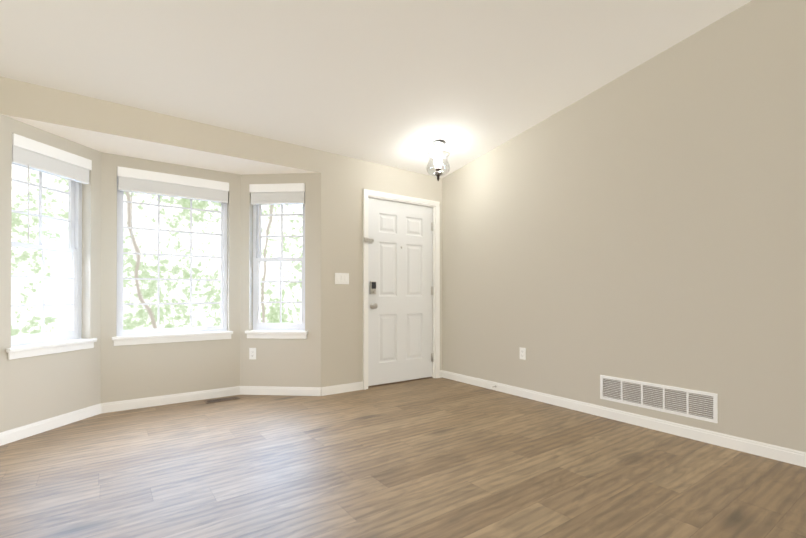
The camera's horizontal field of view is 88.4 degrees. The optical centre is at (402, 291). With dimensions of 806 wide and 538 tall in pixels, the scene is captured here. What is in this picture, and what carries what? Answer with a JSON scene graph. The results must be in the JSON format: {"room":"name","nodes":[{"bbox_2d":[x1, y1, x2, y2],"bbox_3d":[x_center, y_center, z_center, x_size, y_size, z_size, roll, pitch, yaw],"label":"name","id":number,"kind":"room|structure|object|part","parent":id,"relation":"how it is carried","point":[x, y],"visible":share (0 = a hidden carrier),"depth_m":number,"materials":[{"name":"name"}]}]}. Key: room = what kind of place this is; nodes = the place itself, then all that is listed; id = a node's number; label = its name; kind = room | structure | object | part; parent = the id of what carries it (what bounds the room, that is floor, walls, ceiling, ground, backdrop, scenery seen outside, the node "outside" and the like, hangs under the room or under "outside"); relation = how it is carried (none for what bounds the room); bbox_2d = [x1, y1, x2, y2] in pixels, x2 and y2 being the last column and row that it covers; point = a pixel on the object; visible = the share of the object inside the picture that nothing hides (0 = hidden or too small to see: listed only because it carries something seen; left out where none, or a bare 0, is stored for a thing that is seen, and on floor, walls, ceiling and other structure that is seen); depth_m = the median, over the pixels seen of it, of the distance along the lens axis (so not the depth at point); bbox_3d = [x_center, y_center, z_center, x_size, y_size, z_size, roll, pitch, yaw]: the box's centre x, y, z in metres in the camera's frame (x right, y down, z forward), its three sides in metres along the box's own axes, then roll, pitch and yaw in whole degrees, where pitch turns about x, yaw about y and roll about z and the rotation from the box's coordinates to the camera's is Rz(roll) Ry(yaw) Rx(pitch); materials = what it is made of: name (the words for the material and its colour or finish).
{"room":"empty living room","nodes":[
{"label":"empty living room","id":0,"kind":"room"},
{"bbox_2d":[0,114,101,432],"bbox_3d":[-2.753,-0.070,3.092,0.160,2.260,1.129,0,0,10],"label":"wall","id":1,"kind":"structure","parent":0,"point":[33,389],"depth_m":3.14,"materials":[{"name":"beige paint"}]},
{"bbox_2d":[6,167,96,359],"bbox_3d":[-2.716,-0.315,3.173,0.186,1.570,0.664,0,0,10],"label":"window","id":2,"kind":"structure","parent":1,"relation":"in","point":[74,220],"depth_m":3.28,"materials":[{"name":"white plastic"}]},
{"bbox_2d":[12,133,91,240],"bbox_3d":[-2.681,-0.729,3.169,0.068,0.738,0.594,0,0,10],"label":"window blind","id":3,"kind":"object","parent":2,"relation":"attached to","point":[28,153],"visible":0.85,"depth_m":3.11,"materials":[{"name":"white"}]},
{"bbox_2d":[0,96,320,174],"bbox_3d":[-2.126,-1.256,3.787,2.560,0.120,0.900,0,0,-36],"label":"ceiling","id":4,"kind":"structure","parent":0,"point":[112,136],"depth_m":3.44,"materials":[{"name":"white paint"}]},
{"bbox_2d":[101,152,240,402],"bbox_3d":[-2.172,-0.065,3.956,1.310,2.260,0.160,0,0,-36],"label":"wall","id":5,"kind":"structure","parent":0,"point":[129,372],"depth_m":3.82,"materials":[{"name":"beige paint"}]},
{"bbox_2d":[101,386,239,412],"bbox_3d":[-2.121,1.002,3.880,1.150,0.085,0.014,0,0,-36],"label":"baseboard","id":6,"kind":"structure","parent":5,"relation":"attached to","point":[108,407],"depth_m":3.83,"materials":[{"name":"white wood"}]},
{"bbox_2d":[112,177,232,345],"bbox_3d":[-2.159,-0.310,3.939,0.994,1.570,0.186,0,0,-36],"label":"window","id":7,"kind":"structure","parent":5,"relation":"in","point":[120,331],"depth_m":3.90,"materials":[{"name":"white plastic"}]},
{"bbox_2d":[117,166,228,250],"bbox_3d":[-2.138,-0.725,3.913,0.924,0.738,0.068,0,0,-36],"label":"window blind","id":8,"kind":"object","parent":7,"relation":"attached to","point":[131,180],"visible":0.94,"depth_m":3.86,"materials":[{"name":"white"}]},
{"bbox_2d":[0,76,441,386],"bbox_3d":[-1.193,-0.820,3.987,4.310,3.770,0.140,0,0,-36],"label":"wall","id":9,"kind":"structure","parent":0,"point":[345,181],"depth_m":4.26,"materials":[{"name":"beige paint"}]},
{"bbox_2d":[335,273,348,283],"bbox_3d":[-0.630,-0.134,4.293,0.162,0.117,0.014,0,0,-36],"label":"light switch","id":10,"kind":"object","parent":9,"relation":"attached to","point":[341,278],"visible":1,"depth_m":4.29,"materials":[{"name":"white plastic"}]},
{"bbox_2d":[364,198,433,385],"bbox_3d":[-0.034,0.003,4.747,1.006,2.055,0.120,0,0,-36],"label":"door","id":11,"kind":"structure","parent":9,"relation":"in","point":[400,332],"depth_m":4.76,"materials":[{"name":"white wood"}]},
{"bbox_3d":[-0.022,0.004,4.730,1.006,1.694,0.078,0,0,-36],"label":"door hardware","id":12,"kind":"part","parent":11,"relation":"part of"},
{"bbox_2d":[363,189,439,389],"bbox_3d":[-0.032,-0.023,4.802,1.062,2.145,0.166,0,0,-36],"label":"door frame","id":13,"kind":"structure","parent":9,"relation":"attached to","point":[433,205],"depth_m":4.94,"materials":[{"name":"white wood"}]},
{"bbox_2d":[240,173,320,386],"bbox_3d":[-1.275,-0.064,4.278,0.917,2.260,0.160,0,0,4],"label":"wall","id":14,"kind":"structure","parent":0,"point":[286,362],"depth_m":4.19,"materials":[{"name":"beige paint"}]},
{"bbox_2d":[249,348,255,358],"bbox_3d":[-1.527,0.631,4.209,0.072,0.117,0.009,0,0,4],"label":"outlet","id":15,"kind":"object","parent":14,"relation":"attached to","point":[252,353],"visible":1,"depth_m":4.21,"materials":[{"name":"white plastic"}]},
{"bbox_2d":[245,204,307,338],"bbox_3d":[-1.271,-0.309,4.256,0.644,1.570,0.186,0,0,4],"label":"window","id":16,"kind":"structure","parent":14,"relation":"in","point":[257,260],"depth_m":4.30,"materials":[{"name":"white plastic"}]},
{"bbox_2d":[249,183,304,256],"bbox_3d":[-1.274,-0.723,4.223,0.574,0.738,0.068,0,0,4],"label":"window blind","id":17,"kind":"object","parent":16,"relation":"attached to","point":[279,194],"visible":0.88,"depth_m":4.20,"materials":[{"name":"white"}]},
{"bbox_2d":[321,381,362,395],"bbox_3d":[-0.625,1.004,4.291,0.479,0.085,0.014,0,0,-36],"label":"baseboard","id":18,"kind":"structure","parent":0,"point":[341,388],"depth_m":4.28,"materials":[{"name":"white wood"}]},
{"bbox_2d":[0,0,751,177],"bbox_3d":[0.839,-2.009,1.218,4.570,1.244,7.060,0,0,-36],"label":"ceiling","id":19,"kind":"structure","parent":0,"point":[402,84],"depth_m":2.90,"materials":[{"name":"white paint"}]},
{"bbox_2d":[426,141,449,180],"bbox_3d":[0.357,-1.318,4.205,0.242,0.404,0.242,0,0,-36],"label":"pendant light","id":20,"kind":"object","parent":19,"relation":"hanging from","point":[438,173],"visible":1,"depth_m":4.18,"materials":[{"name":"clear glass"}]},
{"bbox_3d":[0.357,-1.286,4.205,0.242,0.217,0.242,0,0,-36],"label":"glass","id":21,"kind":"part","parent":20,"relation":"part of","materials":[{"name":"glass"}]},
{"bbox_2d":[0,377,805,537],"bbox_3d":[0.594,1.055,1.542,4.570,0.074,7.900,0,0,-36],"label":"floor","id":22,"kind":"structure","parent":0,"point":[441,457],"depth_m":2.33,"materials":[{"name":"brown wood"}]},
{"bbox_2d":[0,403,100,445],"bbox_3d":[-2.653,0.998,3.155,0.014,0.085,0.799,0,0,10],"label":"baseboard","id":23,"kind":"structure","parent":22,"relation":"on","point":[19,433],"depth_m":3.10,"materials":[{"name":"white wood"}]},
{"bbox_2d":[205,396,239,403],"bbox_3d":[-1.739,1.042,3.991,0.300,0.005,0.115,0,0,-36],"label":"floor vent","id":24,"kind":"object","parent":22,"relation":"in","point":[222,399],"visible":1,"depth_m":3.99,"materials":[{"name":"brown metal"}]},
{"bbox_2d":[240,386,320,395],"bbox_3d":[-1.242,1.003,4.182,0.837,0.085,0.014,0,0,4],"label":"baseboard","id":25,"kind":"structure","parent":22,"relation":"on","point":[274,390],"depth_m":4.18,"materials":[{"name":"white wood"}]},
{"bbox_2d":[442,0,805,451],"bbox_3d":[2.467,-0.828,2.468,0.140,3.770,6.880,0,0,-36],"label":"wall","id":26,"kind":"structure","parent":0,"point":[645,221],"depth_m":3.10,"materials":[{"name":"beige paint"}]},
{"bbox_2d":[520,347,525,359],"bbox_3d":[1.186,0.616,4.114,0.009,0.117,0.072,0,0,-36],"label":"outlet","id":27,"kind":"object","parent":26,"relation":"attached to","point":[523,353],"visible":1,"depth_m":4.10,"materials":[{"name":"white plastic"}]},
{"bbox_2d":[442,370,805,466],"bbox_3d":[2.405,0.994,2.413,0.014,0.085,6.600,0,0,-36],"label":"baseboard","id":28,"kind":"structure","parent":26,"relation":"attached to","point":[786,455],"depth_m":3.11,"materials":[{"name":"white wood"}]},
{"bbox_2d":[600,375,717,422],"bbox_3d":[1.889,0.794,3.135,0.008,0.198,0.816,0,0,-36],"label":"air vent","id":29,"kind":"object","parent":26,"relation":"in","point":[699,405],"visible":1,"depth_m":3.08,"materials":[{"name":"white metal"}]},
{"label":"outside","id":30,"kind":"structure","parent":0,"visible":0},
{"bbox_2d":[11,164,302,335],"bbox_3d":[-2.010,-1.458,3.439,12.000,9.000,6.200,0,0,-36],"label":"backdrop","id":31,"kind":"structure","parent":30,"point":[172,292],"depth_m":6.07,"materials":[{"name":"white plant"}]}
]}

